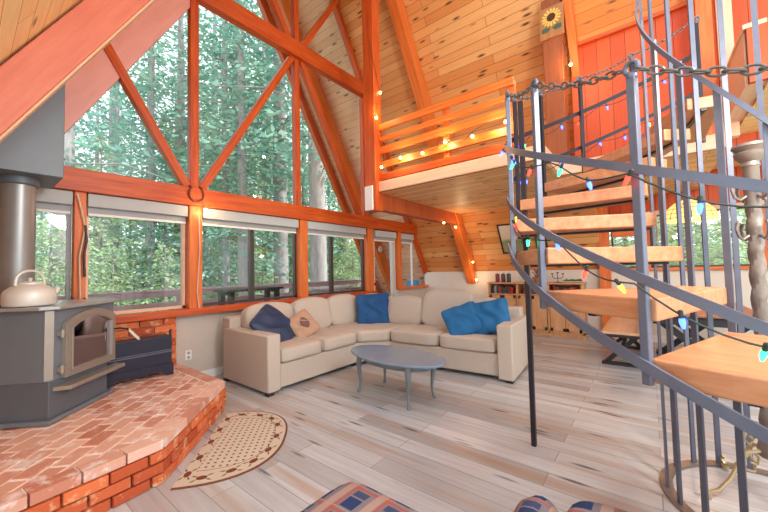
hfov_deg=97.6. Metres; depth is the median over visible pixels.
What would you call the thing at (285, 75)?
fir tree
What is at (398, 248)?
trim
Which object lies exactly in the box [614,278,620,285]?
bulb socket
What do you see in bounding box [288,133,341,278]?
young conifer
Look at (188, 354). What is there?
wall outlet
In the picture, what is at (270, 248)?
tree
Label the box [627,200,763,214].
trim
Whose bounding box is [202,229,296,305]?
window
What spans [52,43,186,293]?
tree
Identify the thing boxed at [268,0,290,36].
trim
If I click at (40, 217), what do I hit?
fir tree
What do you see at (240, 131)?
trim
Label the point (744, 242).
young conifer
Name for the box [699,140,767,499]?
floor lamp
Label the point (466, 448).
floor
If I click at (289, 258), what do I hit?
young conifer
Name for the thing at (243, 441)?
rug
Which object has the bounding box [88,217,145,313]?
shrub
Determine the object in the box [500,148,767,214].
string lights
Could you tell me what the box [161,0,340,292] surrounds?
tree
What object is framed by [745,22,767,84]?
wall
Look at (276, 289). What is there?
table
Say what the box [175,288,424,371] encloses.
wall
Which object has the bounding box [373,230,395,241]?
roller blind
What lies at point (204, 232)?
young conifer
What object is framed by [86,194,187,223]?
roller blind
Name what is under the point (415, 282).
tub
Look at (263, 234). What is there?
shrub
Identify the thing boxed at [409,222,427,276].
trim
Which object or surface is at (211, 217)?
roller blind
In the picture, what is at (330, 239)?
window
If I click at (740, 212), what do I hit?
fir tree
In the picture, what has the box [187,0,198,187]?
trim
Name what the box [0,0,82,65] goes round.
ceiling
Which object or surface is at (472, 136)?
string lights
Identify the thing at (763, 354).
string lights
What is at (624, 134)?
string lights
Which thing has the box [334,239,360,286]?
young conifer
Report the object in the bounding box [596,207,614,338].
trim
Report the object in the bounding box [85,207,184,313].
window
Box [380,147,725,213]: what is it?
ceiling
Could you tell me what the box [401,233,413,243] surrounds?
roller blind
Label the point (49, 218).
young conifer
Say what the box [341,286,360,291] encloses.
planter box
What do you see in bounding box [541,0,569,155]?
post
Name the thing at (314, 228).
roller blind
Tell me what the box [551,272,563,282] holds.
candelabra
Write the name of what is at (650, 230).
window
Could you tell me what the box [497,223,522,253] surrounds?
wall picture
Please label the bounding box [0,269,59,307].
kettle
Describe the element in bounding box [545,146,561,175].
trim
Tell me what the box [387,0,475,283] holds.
beam
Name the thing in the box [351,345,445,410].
coffee table
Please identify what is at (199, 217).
hanging cord
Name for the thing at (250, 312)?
cushion
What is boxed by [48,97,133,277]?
fir tree
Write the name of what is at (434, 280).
wall
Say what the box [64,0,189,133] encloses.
soffit
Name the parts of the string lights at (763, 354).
bulb, bulb, bulb, bulb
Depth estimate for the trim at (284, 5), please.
7.73 m
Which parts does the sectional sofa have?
frame, arm, arm, frame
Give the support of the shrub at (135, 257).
on the ground
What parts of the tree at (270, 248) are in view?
crown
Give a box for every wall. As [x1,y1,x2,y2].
[115,317,176,364]
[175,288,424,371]
[266,0,424,295]
[425,163,767,338]
[571,0,767,157]
[727,32,746,102]
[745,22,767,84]
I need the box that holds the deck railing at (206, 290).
[57,279,360,310]
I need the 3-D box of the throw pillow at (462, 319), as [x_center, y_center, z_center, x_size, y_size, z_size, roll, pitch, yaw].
[1.027,0.826,4.346,0.532,0.449,0.369,-1,-2,0]
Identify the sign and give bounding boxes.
[539,1,564,41]
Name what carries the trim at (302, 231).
attached to the wall at (202, 334)
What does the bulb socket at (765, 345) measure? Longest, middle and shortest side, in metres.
0.026 x 0.014 x 0.014 m
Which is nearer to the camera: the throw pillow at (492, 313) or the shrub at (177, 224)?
the throw pillow at (492, 313)
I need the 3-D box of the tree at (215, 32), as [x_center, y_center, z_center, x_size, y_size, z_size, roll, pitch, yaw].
[-7.424,-6.114,16.763,5.894,19.030,6.549,-3,-3,34]
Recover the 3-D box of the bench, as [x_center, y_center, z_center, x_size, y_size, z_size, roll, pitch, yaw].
[3.422,1.195,4.783,0.440,0.450,1.450,-3,-3,38]
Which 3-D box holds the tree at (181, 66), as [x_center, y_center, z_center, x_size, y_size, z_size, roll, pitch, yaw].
[-7.882,-4.171,13.036,5.239,15.224,4.715,-1,-2,4]
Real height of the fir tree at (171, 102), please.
15.223 m
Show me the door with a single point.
(391, 244)
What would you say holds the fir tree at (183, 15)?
on the ground
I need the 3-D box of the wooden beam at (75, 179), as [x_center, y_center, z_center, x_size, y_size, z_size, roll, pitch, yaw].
[-1.497,-0.691,5.197,0.160,0.220,7.170,-3,-3,38]
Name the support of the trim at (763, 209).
attached to the wall at (434, 280)
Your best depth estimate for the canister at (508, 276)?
6.83 m
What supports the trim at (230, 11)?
attached to the wall at (202, 334)
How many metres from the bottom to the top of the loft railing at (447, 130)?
0.860 m
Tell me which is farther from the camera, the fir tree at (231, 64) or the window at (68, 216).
the fir tree at (231, 64)
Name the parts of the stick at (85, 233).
cord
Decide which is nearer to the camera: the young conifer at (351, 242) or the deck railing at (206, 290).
the deck railing at (206, 290)
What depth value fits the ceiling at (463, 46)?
5.92 m
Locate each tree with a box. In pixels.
[35,212,91,276]
[36,152,92,253]
[43,43,175,305]
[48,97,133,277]
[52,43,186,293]
[75,27,212,280]
[83,32,218,311]
[90,95,160,266]
[93,8,236,288]
[120,15,230,286]
[132,9,309,310]
[135,75,186,266]
[159,0,309,295]
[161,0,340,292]
[171,1,291,284]
[173,12,255,266]
[199,0,329,290]
[202,64,273,265]
[213,1,327,286]
[229,48,301,278]
[255,83,357,283]
[261,75,326,246]
[290,153,358,284]
[325,173,355,261]
[628,212,745,262]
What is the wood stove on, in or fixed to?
on the brick hearth
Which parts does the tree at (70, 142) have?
crown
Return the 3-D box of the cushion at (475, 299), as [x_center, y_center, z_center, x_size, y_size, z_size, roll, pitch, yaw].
[1.376,0.810,4.620,0.620,0.482,0.257,-3,-3,34]
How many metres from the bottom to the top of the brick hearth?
0.268 m
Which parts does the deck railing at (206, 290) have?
railing post, rail, rail, rail panel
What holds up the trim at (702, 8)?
attached to the wall at (738, 60)
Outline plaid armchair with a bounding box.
[514,495,625,511]
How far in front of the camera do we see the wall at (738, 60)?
2.98 m
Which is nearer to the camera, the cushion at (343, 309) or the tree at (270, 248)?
the cushion at (343, 309)
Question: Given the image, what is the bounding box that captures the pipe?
[0,173,40,306]
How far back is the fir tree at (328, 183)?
16.70 m
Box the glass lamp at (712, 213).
[666,196,719,222]
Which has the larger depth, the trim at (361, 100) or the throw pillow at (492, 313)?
the trim at (361, 100)
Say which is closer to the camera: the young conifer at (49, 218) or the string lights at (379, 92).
the string lights at (379, 92)
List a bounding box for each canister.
[495,273,499,281]
[501,273,505,281]
[506,273,510,281]
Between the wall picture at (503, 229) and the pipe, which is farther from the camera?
the wall picture at (503, 229)
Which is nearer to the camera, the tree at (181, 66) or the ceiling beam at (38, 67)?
the ceiling beam at (38, 67)
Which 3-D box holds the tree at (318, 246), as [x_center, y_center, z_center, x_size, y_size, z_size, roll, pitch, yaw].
[-2.336,-7.898,11.645,7.368,23.788,8.186,0,-3,-25]
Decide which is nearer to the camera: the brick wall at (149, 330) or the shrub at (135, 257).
the brick wall at (149, 330)
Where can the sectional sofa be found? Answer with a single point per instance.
(255, 359)
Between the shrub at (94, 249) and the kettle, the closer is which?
the kettle
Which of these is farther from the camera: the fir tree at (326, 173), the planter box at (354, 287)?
the fir tree at (326, 173)
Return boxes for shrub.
[35,216,98,294]
[35,225,64,294]
[53,240,125,314]
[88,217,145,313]
[88,240,149,314]
[103,220,173,302]
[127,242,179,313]
[144,223,230,310]
[202,227,237,294]
[202,248,231,298]
[217,234,273,293]
[251,250,273,301]
[266,233,328,291]
[326,209,357,285]
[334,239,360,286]
[348,258,360,286]
[609,233,635,266]
[610,217,697,265]
[628,216,702,266]
[655,214,745,265]
[683,209,749,264]
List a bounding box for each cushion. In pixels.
[241,302,293,328]
[280,336,321,361]
[290,297,331,327]
[309,328,355,350]
[327,294,356,324]
[328,321,407,342]
[388,295,422,324]
[391,323,447,345]
[421,289,474,326]
[440,331,496,352]
[472,297,496,302]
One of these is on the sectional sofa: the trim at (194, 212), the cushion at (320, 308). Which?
the cushion at (320, 308)
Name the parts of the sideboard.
door frame, door frame, door, door frame, door, door frame, door, door frame, door, door, door frame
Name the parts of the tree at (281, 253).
crown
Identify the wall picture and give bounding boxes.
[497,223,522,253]
[535,237,547,247]
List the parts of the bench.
seat, seat rail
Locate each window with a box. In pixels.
[65,205,71,299]
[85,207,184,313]
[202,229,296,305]
[309,236,363,295]
[410,244,412,284]
[611,231,635,267]
[649,208,749,267]
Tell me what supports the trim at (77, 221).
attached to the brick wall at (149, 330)
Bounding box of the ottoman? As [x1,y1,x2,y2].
[301,482,417,511]
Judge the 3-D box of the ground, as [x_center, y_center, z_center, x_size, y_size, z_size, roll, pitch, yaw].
[-2.518,-1.510,21.150,90.000,9.482,90.000,-3,-3,38]
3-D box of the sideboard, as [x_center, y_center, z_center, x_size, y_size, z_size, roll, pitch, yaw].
[2.951,1.010,6.575,1.760,0.990,0.360,-3,-3,38]
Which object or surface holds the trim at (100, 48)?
attached to the ceiling beam at (38, 67)
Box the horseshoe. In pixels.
[188,187,204,202]
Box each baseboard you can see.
[201,366,222,376]
[588,335,690,344]
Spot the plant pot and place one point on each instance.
(535, 278)
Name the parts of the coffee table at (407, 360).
leg, leg, leg, leg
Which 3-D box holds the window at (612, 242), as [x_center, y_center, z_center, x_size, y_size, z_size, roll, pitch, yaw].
[4.229,-0.232,5.842,0.460,0.890,0.120,-3,-3,38]
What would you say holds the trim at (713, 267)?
on the wall at (434, 280)
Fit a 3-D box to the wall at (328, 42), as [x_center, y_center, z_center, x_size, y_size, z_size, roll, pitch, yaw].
[-0.733,-2.438,7.920,1.860,8.060,4.723,-3,-3,38]
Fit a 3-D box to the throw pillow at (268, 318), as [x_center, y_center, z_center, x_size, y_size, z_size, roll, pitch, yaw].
[-1.355,0.876,4.200,0.437,0.548,0.645,-1,-2,0]
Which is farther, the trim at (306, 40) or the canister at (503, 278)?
the canister at (503, 278)
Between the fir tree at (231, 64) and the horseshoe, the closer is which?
the horseshoe
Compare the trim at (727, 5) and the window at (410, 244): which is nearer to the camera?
the trim at (727, 5)
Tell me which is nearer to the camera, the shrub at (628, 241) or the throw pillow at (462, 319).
the throw pillow at (462, 319)
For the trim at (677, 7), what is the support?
attached to the wall at (594, 57)
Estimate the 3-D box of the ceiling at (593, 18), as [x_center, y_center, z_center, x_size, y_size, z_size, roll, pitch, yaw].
[4.848,-4.157,2.543,6.180,5.330,3.147,-3,-3,38]
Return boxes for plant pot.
[532,269,538,281]
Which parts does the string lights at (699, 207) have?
bulb, bulb, bulb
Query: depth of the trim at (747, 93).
2.99 m
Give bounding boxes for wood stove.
[0,298,139,428]
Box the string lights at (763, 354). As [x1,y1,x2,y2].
[512,215,767,360]
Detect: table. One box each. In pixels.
[213,286,283,304]
[309,285,352,295]
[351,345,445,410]
[653,303,752,354]
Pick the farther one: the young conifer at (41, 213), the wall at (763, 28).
the young conifer at (41, 213)
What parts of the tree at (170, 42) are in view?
crown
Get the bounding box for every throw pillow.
[249,304,294,341]
[289,309,320,336]
[356,293,390,323]
[441,301,481,334]
[473,298,510,333]
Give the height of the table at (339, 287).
1.000 m
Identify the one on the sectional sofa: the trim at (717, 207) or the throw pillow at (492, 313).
the throw pillow at (492, 313)
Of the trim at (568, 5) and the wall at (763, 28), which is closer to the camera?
the wall at (763, 28)
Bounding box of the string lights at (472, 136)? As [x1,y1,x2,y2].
[380,117,505,168]
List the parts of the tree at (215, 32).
crown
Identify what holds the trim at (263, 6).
attached to the wall at (328, 42)
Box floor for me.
[107,334,767,511]
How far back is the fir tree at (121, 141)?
21.50 m
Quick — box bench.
[601,317,639,367]
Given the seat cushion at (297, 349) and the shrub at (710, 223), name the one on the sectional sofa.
the seat cushion at (297, 349)
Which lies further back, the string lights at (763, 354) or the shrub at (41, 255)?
the shrub at (41, 255)
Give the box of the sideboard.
[487,282,587,338]
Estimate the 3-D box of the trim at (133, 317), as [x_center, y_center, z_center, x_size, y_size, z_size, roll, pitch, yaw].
[-2.082,0.673,4.327,0.170,0.075,6.030,-3,-3,38]
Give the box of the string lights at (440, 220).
[440,220,476,280]
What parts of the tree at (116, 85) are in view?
crown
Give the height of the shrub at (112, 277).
3.714 m
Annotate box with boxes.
[0,84,64,188]
[107,329,173,388]
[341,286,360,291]
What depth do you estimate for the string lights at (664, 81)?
3.04 m
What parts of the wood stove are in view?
plate, plate, stove door, door glass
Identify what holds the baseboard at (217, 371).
attached to the wall at (202, 334)
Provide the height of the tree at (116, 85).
17.127 m
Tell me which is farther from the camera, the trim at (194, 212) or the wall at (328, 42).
the wall at (328, 42)
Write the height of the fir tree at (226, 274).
15.223 m
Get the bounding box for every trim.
[0,0,155,142]
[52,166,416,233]
[71,191,86,299]
[104,43,190,185]
[116,291,376,323]
[185,205,201,308]
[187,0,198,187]
[196,0,363,97]
[199,55,294,189]
[256,0,381,292]
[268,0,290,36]
[277,0,390,295]
[290,0,300,204]
[296,219,308,297]
[299,61,361,214]
[300,0,339,46]
[329,0,409,222]
[359,98,366,215]
[362,0,382,212]
[363,228,374,290]
[379,146,532,191]
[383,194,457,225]
[395,232,402,289]
[401,285,427,289]
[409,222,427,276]
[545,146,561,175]
[562,132,725,174]
[563,0,579,77]
[578,1,686,46]
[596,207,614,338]
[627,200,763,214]
[631,266,767,270]
[646,230,650,268]
[693,0,716,135]
[713,0,739,138]
[727,17,766,67]
[729,72,767,122]
[762,204,767,266]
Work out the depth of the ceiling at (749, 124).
3.46 m
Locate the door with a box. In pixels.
[373,239,395,296]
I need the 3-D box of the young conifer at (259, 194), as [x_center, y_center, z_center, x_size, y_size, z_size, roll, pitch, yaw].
[-5.615,-1.090,13.863,3.928,9.053,3.719,0,-3,-25]
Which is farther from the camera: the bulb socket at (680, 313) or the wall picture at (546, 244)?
the wall picture at (546, 244)
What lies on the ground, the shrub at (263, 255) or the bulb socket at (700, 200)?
the shrub at (263, 255)
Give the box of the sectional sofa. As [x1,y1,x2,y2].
[223,289,527,397]
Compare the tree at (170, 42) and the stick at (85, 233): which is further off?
the tree at (170, 42)
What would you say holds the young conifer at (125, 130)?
on the ground
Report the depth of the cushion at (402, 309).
5.18 m
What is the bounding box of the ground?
[35,246,744,297]
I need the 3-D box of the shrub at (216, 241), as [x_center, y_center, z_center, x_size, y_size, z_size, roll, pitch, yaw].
[-7.431,0.659,15.304,3.796,5.837,3.688,-3,-3,31]
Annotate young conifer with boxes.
[35,211,49,281]
[35,212,50,273]
[37,160,109,292]
[77,136,145,303]
[102,130,162,290]
[114,120,179,313]
[160,114,237,299]
[204,126,273,295]
[272,121,308,282]
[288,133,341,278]
[291,169,357,290]
[327,206,360,284]
[610,237,660,265]
[667,209,746,264]
[693,213,747,264]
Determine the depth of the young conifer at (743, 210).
9.37 m
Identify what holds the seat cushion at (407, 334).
on the sectional sofa
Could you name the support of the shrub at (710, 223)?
on the ground
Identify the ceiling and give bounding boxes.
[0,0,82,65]
[338,0,598,271]
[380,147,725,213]
[573,0,686,41]
[712,81,767,169]
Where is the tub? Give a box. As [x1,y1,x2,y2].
[407,280,418,285]
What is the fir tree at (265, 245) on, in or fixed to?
on the ground
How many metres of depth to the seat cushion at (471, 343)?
4.06 m
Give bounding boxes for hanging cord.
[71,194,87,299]
[197,217,199,307]
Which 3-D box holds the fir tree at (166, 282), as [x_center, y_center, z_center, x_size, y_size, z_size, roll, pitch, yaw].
[-5.713,1.503,8.766,2.416,3.714,2.347,0,-3,-22]
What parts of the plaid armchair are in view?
arm, seat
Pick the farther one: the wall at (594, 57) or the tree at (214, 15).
the tree at (214, 15)
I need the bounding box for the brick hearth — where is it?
[0,363,225,511]
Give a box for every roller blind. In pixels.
[36,188,72,213]
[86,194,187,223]
[202,208,298,233]
[308,221,365,238]
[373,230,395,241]
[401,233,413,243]
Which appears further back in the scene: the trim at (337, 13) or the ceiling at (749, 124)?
the trim at (337, 13)
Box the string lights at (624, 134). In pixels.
[520,96,692,183]
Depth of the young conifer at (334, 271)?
14.81 m
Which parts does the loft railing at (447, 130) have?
rail, rail, railing post, rail, rail, rail, railing post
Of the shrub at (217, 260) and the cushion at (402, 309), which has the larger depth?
the shrub at (217, 260)
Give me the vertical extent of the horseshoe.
0.189 m
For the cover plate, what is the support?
attached to the trim at (370, 8)
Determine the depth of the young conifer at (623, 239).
10.93 m
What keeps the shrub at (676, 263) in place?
on the ground
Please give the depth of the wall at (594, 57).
4.46 m
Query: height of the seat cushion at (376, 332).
0.165 m
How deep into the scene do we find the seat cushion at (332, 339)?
4.39 m
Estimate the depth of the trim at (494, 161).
4.24 m
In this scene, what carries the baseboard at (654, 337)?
attached to the wall at (434, 280)
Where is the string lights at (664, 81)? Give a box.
[513,59,689,147]
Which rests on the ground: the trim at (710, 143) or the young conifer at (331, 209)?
the young conifer at (331, 209)
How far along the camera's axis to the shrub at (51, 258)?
7.78 m
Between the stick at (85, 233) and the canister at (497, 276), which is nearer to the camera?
the stick at (85, 233)
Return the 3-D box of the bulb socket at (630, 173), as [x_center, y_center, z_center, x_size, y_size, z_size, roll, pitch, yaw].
[0.829,-0.281,1.130,0.014,0.026,0.014,24,34,26]
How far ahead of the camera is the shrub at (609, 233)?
9.17 m
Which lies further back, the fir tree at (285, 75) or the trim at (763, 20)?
the fir tree at (285, 75)
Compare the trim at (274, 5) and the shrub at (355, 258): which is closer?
the trim at (274, 5)
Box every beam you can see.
[0,0,149,135]
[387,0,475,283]
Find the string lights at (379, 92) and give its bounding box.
[369,41,383,160]
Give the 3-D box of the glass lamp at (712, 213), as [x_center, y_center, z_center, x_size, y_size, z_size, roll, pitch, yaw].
[3.872,-0.903,4.291,0.550,0.900,0.550,-3,-3,38]
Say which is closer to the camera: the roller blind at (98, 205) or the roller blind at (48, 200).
the roller blind at (48, 200)
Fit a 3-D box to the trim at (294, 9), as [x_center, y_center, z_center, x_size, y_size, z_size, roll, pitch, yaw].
[-1.449,-3.570,5.461,0.100,5.550,0.090,-3,-3,38]
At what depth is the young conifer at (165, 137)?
12.51 m
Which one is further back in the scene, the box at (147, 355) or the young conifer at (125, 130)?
the young conifer at (125, 130)
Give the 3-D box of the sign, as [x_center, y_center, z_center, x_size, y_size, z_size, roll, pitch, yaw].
[2.280,-3.187,4.576,0.300,0.430,0.034,-3,-3,38]
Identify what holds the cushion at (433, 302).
on the sectional sofa
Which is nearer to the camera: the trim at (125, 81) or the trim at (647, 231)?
the trim at (125, 81)
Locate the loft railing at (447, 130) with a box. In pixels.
[378,76,515,180]
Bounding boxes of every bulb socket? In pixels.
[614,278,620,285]
[627,169,633,176]
[677,310,683,318]
[697,195,703,203]
[762,342,767,351]
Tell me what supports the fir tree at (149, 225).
on the ground
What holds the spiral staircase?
on the floor
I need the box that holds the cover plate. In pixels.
[365,185,372,210]
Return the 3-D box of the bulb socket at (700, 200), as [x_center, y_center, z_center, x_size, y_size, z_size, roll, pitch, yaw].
[0.944,-0.169,1.003,0.014,0.026,0.014,4,-6,39]
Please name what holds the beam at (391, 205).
attached to the floor
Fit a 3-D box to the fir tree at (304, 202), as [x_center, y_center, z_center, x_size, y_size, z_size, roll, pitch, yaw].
[-4.282,-4.562,16.731,5.760,16.024,5.463,-1,-2,-13]
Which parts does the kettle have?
handle, lid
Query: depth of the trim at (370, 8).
5.01 m
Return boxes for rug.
[170,411,287,489]
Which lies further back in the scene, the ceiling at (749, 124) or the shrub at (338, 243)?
the shrub at (338, 243)
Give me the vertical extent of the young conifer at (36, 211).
7.242 m
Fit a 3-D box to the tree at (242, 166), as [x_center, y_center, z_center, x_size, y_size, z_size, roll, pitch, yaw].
[-4.713,-3.652,11.217,4.420,14.273,4.912,-3,-3,38]
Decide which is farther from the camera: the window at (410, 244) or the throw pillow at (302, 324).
the window at (410, 244)
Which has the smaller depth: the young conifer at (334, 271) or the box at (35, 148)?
the box at (35, 148)
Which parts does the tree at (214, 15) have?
crown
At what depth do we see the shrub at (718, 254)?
8.14 m
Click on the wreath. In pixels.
(566, 278)
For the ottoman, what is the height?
0.477 m
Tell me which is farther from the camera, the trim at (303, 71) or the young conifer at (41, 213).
the young conifer at (41, 213)
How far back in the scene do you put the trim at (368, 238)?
6.60 m
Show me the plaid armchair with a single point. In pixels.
(536, 503)
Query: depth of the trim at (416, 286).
7.81 m
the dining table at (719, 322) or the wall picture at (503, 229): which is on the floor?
the dining table at (719, 322)
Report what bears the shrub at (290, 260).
on the ground
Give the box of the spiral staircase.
[504,0,767,511]
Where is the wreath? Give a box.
[563,278,581,280]
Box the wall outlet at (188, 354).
[185,350,191,360]
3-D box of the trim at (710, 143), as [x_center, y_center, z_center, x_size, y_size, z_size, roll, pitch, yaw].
[2.844,-1.134,3.821,1.490,0.150,0.030,-3,-3,38]
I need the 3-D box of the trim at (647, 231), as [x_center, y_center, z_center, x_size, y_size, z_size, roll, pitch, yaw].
[4.422,-0.234,5.651,0.080,0.890,0.100,-3,-3,38]
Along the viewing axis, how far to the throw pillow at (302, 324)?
4.37 m
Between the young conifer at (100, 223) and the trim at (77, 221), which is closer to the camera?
the trim at (77, 221)
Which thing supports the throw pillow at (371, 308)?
on the sectional sofa
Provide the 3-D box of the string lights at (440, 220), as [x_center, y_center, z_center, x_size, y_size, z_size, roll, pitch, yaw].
[1.551,-0.072,6.886,0.063,1.211,1.523,-3,-3,41]

